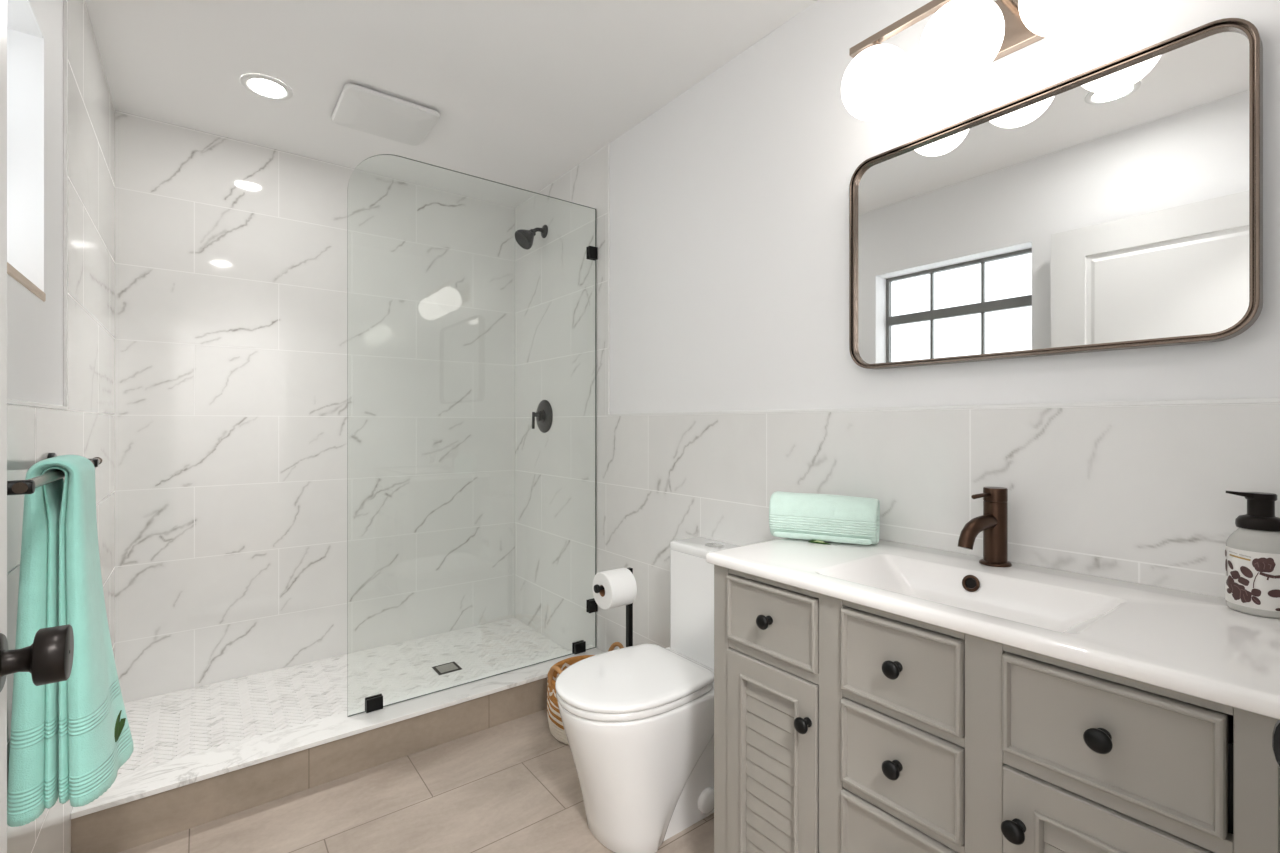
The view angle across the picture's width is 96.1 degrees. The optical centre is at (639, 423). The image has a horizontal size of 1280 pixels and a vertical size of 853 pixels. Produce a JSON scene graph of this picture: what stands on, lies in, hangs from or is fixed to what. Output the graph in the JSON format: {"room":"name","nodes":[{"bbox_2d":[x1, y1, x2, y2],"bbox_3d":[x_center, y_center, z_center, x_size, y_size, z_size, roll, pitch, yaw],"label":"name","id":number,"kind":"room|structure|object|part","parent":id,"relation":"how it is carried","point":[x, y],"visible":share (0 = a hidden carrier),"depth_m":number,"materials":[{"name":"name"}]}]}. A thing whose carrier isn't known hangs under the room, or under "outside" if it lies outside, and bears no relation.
{"room":"bathroom","nodes":[
{"label":"bathroom","id":0,"kind":"room"},
{"bbox_2d":[7,0,114,852],"bbox_3d":[-1.204,-0.037,0.995,0.158,2.449,3.202,0,0,-37],"label":"wall","id":1,"kind":"structure","parent":0,"point":[61,110],"depth_m":1.40,"materials":[{"name":"white paint"}]},
{"bbox_2d":[7,262,45,300],"bbox_3d":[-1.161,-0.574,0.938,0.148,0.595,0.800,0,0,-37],"label":"window sill","id":2,"kind":"structure","parent":1,"relation":"in","point":[11,270],"depth_m":1.15,"materials":[{"name":"wood"}]},
{"bbox_2d":[0,0,73,852],"bbox_3d":[-0.470,0.161,0.315,0.137,2.028,0.805,0,0,-37],"label":"door","id":3,"kind":"structure","parent":1,"relation":"in","point":[49,659],"depth_m":0.63,"materials":[{"name":"white paint"}]},
{"bbox_3d":[-0.646,0.249,0.611,0.058,0.062,0.062,0,0,-37],"label":"knob","id":4,"kind":"part","parent":3,"relation":"part of","materials":[{"name":"brown metal"}]},
{"bbox_2d":[7,453,102,494],"bbox_3d":[-1.143,0.092,1.110,0.082,0.052,0.787,0,0,-37],"label":"towel bar","id":5,"kind":"object","parent":1,"relation":"attached to","point":[15,487],"visible":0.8,"depth_m":0.88,"materials":[{"name":"brown metal"}]},
{"bbox_3d":[-0.920,0.092,0.818,0.082,0.052,0.052,0,0,-37],"label":"bar post","id":6,"kind":"part","parent":5,"relation":"part of","materials":[{"name":"black metal"}]},
{"bbox_2d":[7,455,133,826],"bbox_3d":[-1.074,0.380,1.090,0.160,0.639,0.200,0,0,-37],"label":"towel","id":7,"kind":"object","parent":5,"relation":"hanging from","point":[71,738],"visible":0.86,"depth_m":1.02,"materials":[{"name":"teal fabric"}]},
{"bbox_3d":[-1.317,0.092,1.338,0.082,0.052,0.052,0,0,-37],"label":"bar post","id":8,"kind":"part","parent":5,"relation":"part of","materials":[{"name":"black metal"}]},
{"bbox_3d":[-1.484,-0.649,1.485,0.008,1.226,0.009,0,0,-37],"label":"vertical edge trim","id":9,"kind":"part","parent":1,"relation":"part of","materials":[{"name":"white paint"}]},
{"bbox_2d":[115,110,514,702],"bbox_3d":[-1.456,-0.037,2.881,1.971,2.449,0.120,0,0,-37],"label":"wall","id":10,"kind":"structure","parent":0,"point":[231,254],"depth_m":2.68,"materials":[{"name":"white tile"}]},
{"bbox_2d":[117,617,568,773],"bbox_3d":[-1.165,1.157,2.498,1.731,0.060,0.842,0,0,-37],"label":"floor","id":11,"kind":"structure","parent":0,"point":[173,725],"depth_m":2.44,"materials":[{"name":"white tile"}]},
{"bbox_2d":[432,662,461,674],"bbox_3d":[-0.891,1.127,2.653,0.106,0.005,0.106,0,0,-37],"label":"shower drain","id":12,"kind":"object","parent":11,"relation":"on","point":[446,668],"visible":1,"depth_m":2.65,"materials":[{"name":"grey metal"}]},
{"bbox_3d":[-0.891,1.125,2.653,0.080,0.002,0.080,0,0,-37],"label":"drain plate","id":13,"kind":"part","parent":12,"relation":"part of","materials":[{"name":"silver metal"}]},
{"bbox_2d":[119,709,713,852],"bbox_3d":[-0.218,1.227,0.861,2.451,0.080,4.834,0,0,-37],"label":"floor","id":14,"kind":"structure","parent":0,"point":[512,786],"depth_m":1.77,"materials":[{"name":"beige tile"}]},
{"bbox_2d":[70,645,604,852],"bbox_3d":[-0.871,1.111,2.113,1.731,0.152,0.158,0,0,-37],"label":"shower curb","id":15,"kind":"object","parent":14,"relation":"on","point":[147,804],"visible":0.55,"depth_m":1.86,"materials":[{"name":"beige tile"}]},
{"bbox_2d":[347,154,597,716],"bbox_3d":[-0.618,0.020,2.348,1.044,2.030,0.027,0,0,-37],"label":"glass panel","id":16,"kind":"object","parent":15,"relation":"on","point":[375,702],"visible":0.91,"depth_m":2.34,"materials":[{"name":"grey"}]},
{"bbox_2d":[547,642,623,744],"bbox_3d":[-0.202,1.042,2.253,0.322,0.286,0.322,0,0,-13],"label":"woven basket","id":17,"kind":"object","parent":14,"relation":"on","point":[556,726],"visible":0.32,"depth_m":2.16,"materials":[{"name":"wicker"}]},
{"bbox_3d":[-0.306,0.944,2.140,0.113,0.091,0.031,0,0,43],"label":"handle","id":18,"kind":"part","parent":17,"relation":"part of","materials":[{"name":"wicker"}]},
{"bbox_3d":[-0.093,0.944,2.363,0.113,0.091,0.030,0,0,45],"label":"handle","id":19,"kind":"part","parent":17,"relation":"part of","materials":[{"name":"wicker"}]},
{"bbox_2d":[594,567,632,646],"bbox_3d":[-0.050,0.861,2.087,0.224,0.652,0.110,0,0,-37],"label":"stand","id":20,"kind":"object","parent":14,"relation":"on","point":[629,608],"visible":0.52,"depth_m":2.13,"materials":[{"name":"black metal"}]},
{"bbox_3d":[-0.099,0.587,2.089,0.150,0.031,0.031,0,0,-37],"label":"arm","id":21,"kind":"part","parent":20,"relation":"part of","materials":[{"name":"black metal"}]},
{"bbox_2d":[592,568,636,609],"bbox_3d":[-0.093,0.598,2.094,0.110,0.132,0.132,0,0,-37],"label":"toilet roll","id":22,"kind":"object","parent":20,"relation":"hanging from","point":[620,586],"visible":0.98,"depth_m":2.05,"materials":[{"name":"white paper"}]},
{"bbox_2d":[555,537,739,852],"bbox_3d":[0.055,0.797,1.774,0.664,0.780,0.371,0,0,-37],"label":"toilet","id":23,"kind":"object","parent":14,"relation":"on","point":[638,720],"visible":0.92,"depth_m":1.61,"materials":[{"name":"white ceramic"}]},
{"bbox_3d":[-0.035,0.772,1.706,0.432,0.022,0.366,0,0,-37],"label":"seat","id":24,"kind":"part","parent":23,"relation":"part of","materials":[{"name":"white plastic"}]},
{"bbox_3d":[-0.034,0.750,1.706,0.439,0.020,0.371,0,0,-37],"label":"lid","id":25,"kind":"part","parent":23,"relation":"part of","materials":[{"name":"white plastic"}]},
{"bbox_3d":[0.260,0.614,1.930,0.149,0.350,0.346,0,0,-37],"label":"tank","id":26,"kind":"part","parent":23,"relation":"part of","materials":[{"name":"white ceramic"}]},
{"bbox_3d":[0.260,0.425,1.931,0.148,0.026,0.346,0,0,-37],"label":"tank lid","id":27,"kind":"part","parent":23,"relation":"part of","materials":[{"name":"white ceramic"}]},
{"bbox_2d":[714,565,1279,852],"bbox_3d":[0.627,0.761,1.155,0.503,0.851,0.917,0,0,-37],"label":"vanity cabinet","id":28,"kind":"object","parent":14,"relation":"on","point":[841,726],"visible":0.94,"depth_m":0.96,"materials":[{"name":"grey paint"}]},
{"bbox_3d":[0.269,0.427,1.243,0.032,0.031,0.031,0,0,-37],"label":"knob","id":29,"kind":"part","parent":28,"relation":"part of","materials":[{"name":"black metal"}]},
{"bbox_3d":[0.286,0.799,1.256,0.030,0.543,0.245,0,0,-37],"label":"louvered door","id":30,"kind":"part","parent":28,"relation":"part of","materials":[{"name":"grey paint"}]},
{"bbox_3d":[0.286,0.428,1.256,0.028,0.147,0.245,0,0,-37],"label":"drawer","id":31,"kind":"part","parent":28,"relation":"part of","materials":[{"name":"grey paint"}]},
{"bbox_3d":[0.329,0.605,1.158,0.032,0.031,0.031,0,0,-37],"label":"knob","id":32,"kind":"part","parent":28,"relation":"part of","materials":[{"name":"black metal"}]},
{"bbox_3d":[0.445,0.607,1.012,0.032,0.031,0.031,0,0,-37],"label":"knob","id":33,"kind":"part","parent":28,"relation":"part of","materials":[{"name":"black metal"}]},
{"bbox_3d":[0.445,0.431,1.012,0.032,0.031,0.031,0,0,-37],"label":"knob","id":34,"kind":"part","parent":28,"relation":"part of","materials":[{"name":"black metal"}]},
{"bbox_3d":[0.462,0.787,1.026,0.028,0.161,0.220,0,0,-37],"label":"drawer","id":35,"kind":"part","parent":28,"relation":"part of","materials":[{"name":"grey paint"}]},
{"bbox_3d":[0.462,0.608,1.026,0.028,0.155,0.220,0,0,-37],"label":"drawer","id":36,"kind":"part","parent":28,"relation":"part of","materials":[{"name":"grey paint"}]},
{"bbox_3d":[0.462,0.432,1.026,0.028,0.155,0.220,0,0,-37],"label":"drawer","id":37,"kind":"part","parent":28,"relation":"part of","materials":[{"name":"grey paint"}]},
{"bbox_2d":[706,538,1279,718],"bbox_3d":[0.636,0.349,1.162,0.484,0.079,0.946,0,0,-37],"label":"countertop","id":38,"kind":"structure","parent":28,"relation":"on","point":[1190,643],"depth_m":1.01,"materials":[{"name":"white stone"}]},
{"bbox_2d":[769,491,879,544],"bbox_3d":[0.492,0.249,1.539,0.272,0.122,0.124,0,0,28],"label":"rolled towel","id":39,"kind":"object","parent":38,"relation":"on","point":[816,518],"visible":1,"depth_m":1.49,"materials":[{"name":"green fabric"}]},
{"bbox_2d":[958,487,1011,567],"bbox_3d":[0.751,0.225,1.247,0.150,0.169,0.063,0,0,-37],"label":"faucet","id":40,"kind":"object","parent":38,"relation":"on","point":[993,522],"visible":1,"depth_m":1.25,"materials":[{"name":"brown metal"}]},
{"bbox_3d":[0.733,0.233,1.245,0.121,0.070,0.031,0,0,-28],"label":"spout","id":41,"kind":"part","parent":40,"relation":"part of","materials":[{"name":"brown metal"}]},
{"bbox_3d":[0.744,0.156,1.251,0.065,0.011,0.009,0,0,-27],"label":"lever","id":42,"kind":"part","parent":40,"relation":"part of","materials":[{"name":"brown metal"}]},
{"bbox_2d":[1225,491,1279,618],"bbox_3d":[1.023,0.211,0.948,0.083,0.198,0.082,0,0,-37],"label":"soap dispenser","id":43,"kind":"object","parent":38,"relation":"on","point":[1252,551],"visible":1,"depth_m":0.93,"materials":[{"name":"white plastic"}]},
{"bbox_2d":[1225,550,1279,610],"bbox_3d":[0.996,0.254,0.936,0.022,0.084,0.074,0,0,-23],"label":"print","id":44,"kind":"object","parent":43,"relation":"attached to","point":[1252,577],"depth_m":0.93},
{"bbox_3d":[0.558,0.605,0.856,0.032,0.031,0.031,0,0,-37],"label":"knob","id":45,"kind":"part","parent":28,"relation":"part of","materials":[{"name":"black metal"}]},
{"bbox_3d":[0.623,0.427,0.779,0.032,0.031,0.031,0,0,-37],"label":"knob","id":46,"kind":"part","parent":28,"relation":"part of","materials":[{"name":"black metal"}]},
{"bbox_3d":[0.638,0.799,0.793,0.030,0.543,0.243,0,0,-37],"label":"louvered door","id":47,"kind":"part","parent":28,"relation":"part of","materials":[{"name":"grey paint"}]},
{"bbox_3d":[0.638,0.428,0.794,0.028,0.147,0.242,0,0,-37],"label":"drawer","id":48,"kind":"part","parent":28,"relation":"part of","materials":[{"name":"grey paint"}]},
{"bbox_2d":[85,0,817,207],"bbox_3d":[-0.488,-1.312,1.611,1.971,0.100,3.314,0,0,-37],"label":"ceiling","id":49,"kind":"structure","parent":0,"point":[523,92],"depth_m":2.02,"materials":[{"name":"white paint"}]},
{"bbox_2d":[240,74,292,99],"bbox_3d":[-1.396,-1.258,2.153,0.166,0.007,0.166,0,0,-37],"label":"recessed light","id":50,"kind":"object","parent":49,"relation":"in","point":[264,86],"visible":1,"depth_m":2.14,"materials":[{"name":"white plastic"}]},
{"bbox_2d":[331,84,439,145],"bbox_3d":[-1.033,-1.243,2.334,0.350,0.036,0.330,0,0,-37],"label":"exhaust fan","id":51,"kind":"object","parent":49,"relation":"attached to","point":[360,108],"visible":1,"depth_m":2.29,"materials":[{"name":"white plastic"}]},
{"bbox_2d":[515,0,1279,742],"bbox_3d":[0.281,-0.037,2.127,0.122,2.449,3.202,0,0,-37],"label":"wall","id":52,"kind":"structure","parent":0,"point":[728,379],"depth_m":1.77,"materials":[{"name":"white paint"}]},
{"bbox_2d":[515,225,547,249],"bbox_3d":[-0.573,-0.986,3.012,0.166,0.147,0.108,0,0,-37],"label":"showerhead","id":53,"kind":"object","parent":52,"relation":"attached to","point":[524,238],"visible":1,"depth_m":2.99,"materials":[{"name":"black metal"}]},
{"bbox_3d":[-0.541,-1.018,3.036,0.076,0.043,0.021,0,0,-37],"label":"arm","id":54,"kind":"part","parent":53,"relation":"part of","materials":[{"name":"black metal"}]},
{"bbox_2d":[532,400,552,432],"bbox_3d":[-0.538,-0.041,3.041,0.075,0.176,0.176,0,0,-37],"label":"shower valve","id":55,"kind":"object","parent":52,"relation":"attached to","point":[544,414],"visible":1,"depth_m":3.03,"materials":[{"name":"brown metal"}]},
{"bbox_3d":[-0.552,-0.019,3.030,0.039,0.088,0.028,0,0,-37],"label":"lever","id":56,"kind":"part","parent":55,"relation":"part of","materials":[{"name":"black metal"}]},
{"bbox_3d":[-0.141,-0.649,2.587,0.008,1.226,0.008,0,0,-37],"label":"vertical edge trim","id":57,"kind":"part","parent":52,"relation":"part of","materials":[{"name":"white paint"}]},
{"bbox_2d":[841,0,1112,120],"bbox_3d":[0.720,-0.848,1.250,0.258,0.230,0.542,0,0,-37],"label":"vanity light","id":58,"kind":"object","parent":52,"relation":"attached to","point":[962,38],"visible":1,"depth_m":1.21,"materials":[{"name":"white glass"}]},
{"bbox_3d":[0.564,-0.812,1.372,0.158,0.158,0.158,0,0,-37],"label":"globe","id":59,"kind":"part","parent":58,"relation":"part of","materials":[{"name":"white glass"}]},
{"bbox_3d":[0.680,-0.812,1.220,0.158,0.158,0.158,0,0,-37],"label":"globe","id":60,"kind":"part","parent":58,"relation":"part of","materials":[{"name":"white glass"}]},
{"bbox_3d":[0.774,-0.918,1.231,0.146,0.014,0.014,0,0,-37],"label":"bar arm","id":61,"kind":"part","parent":58,"relation":"part of","materials":[{"name":"brown metal"}]},
{"bbox_3d":[0.796,-0.812,1.067,0.158,0.158,0.158,0,0,-37],"label":"globe","id":62,"kind":"part","parent":58,"relation":"part of","materials":[{"name":"white glass"}]},
{"bbox_2d":[849,18,1262,368],"bbox_3d":[0.826,-0.429,1.289,0.041,0.563,0.773,0,0,-37],"label":"wall mirror","id":63,"kind":"object","parent":52,"relation":"attached to","point":[1117,204],"visible":1,"depth_m":1.18,"materials":[{"name":"brown metal"}]},
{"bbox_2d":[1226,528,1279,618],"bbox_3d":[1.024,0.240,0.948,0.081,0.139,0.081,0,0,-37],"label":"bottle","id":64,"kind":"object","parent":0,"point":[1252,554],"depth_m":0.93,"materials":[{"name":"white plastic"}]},
{"bbox_2d":[1272,719,1279,766],"bbox_3d":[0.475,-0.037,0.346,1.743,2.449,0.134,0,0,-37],"label":"knob","id":65,"kind":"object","parent":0,"point":[1276,731],"depth_m":0.42,"materials":[{"name":"black metal"}]}
]}

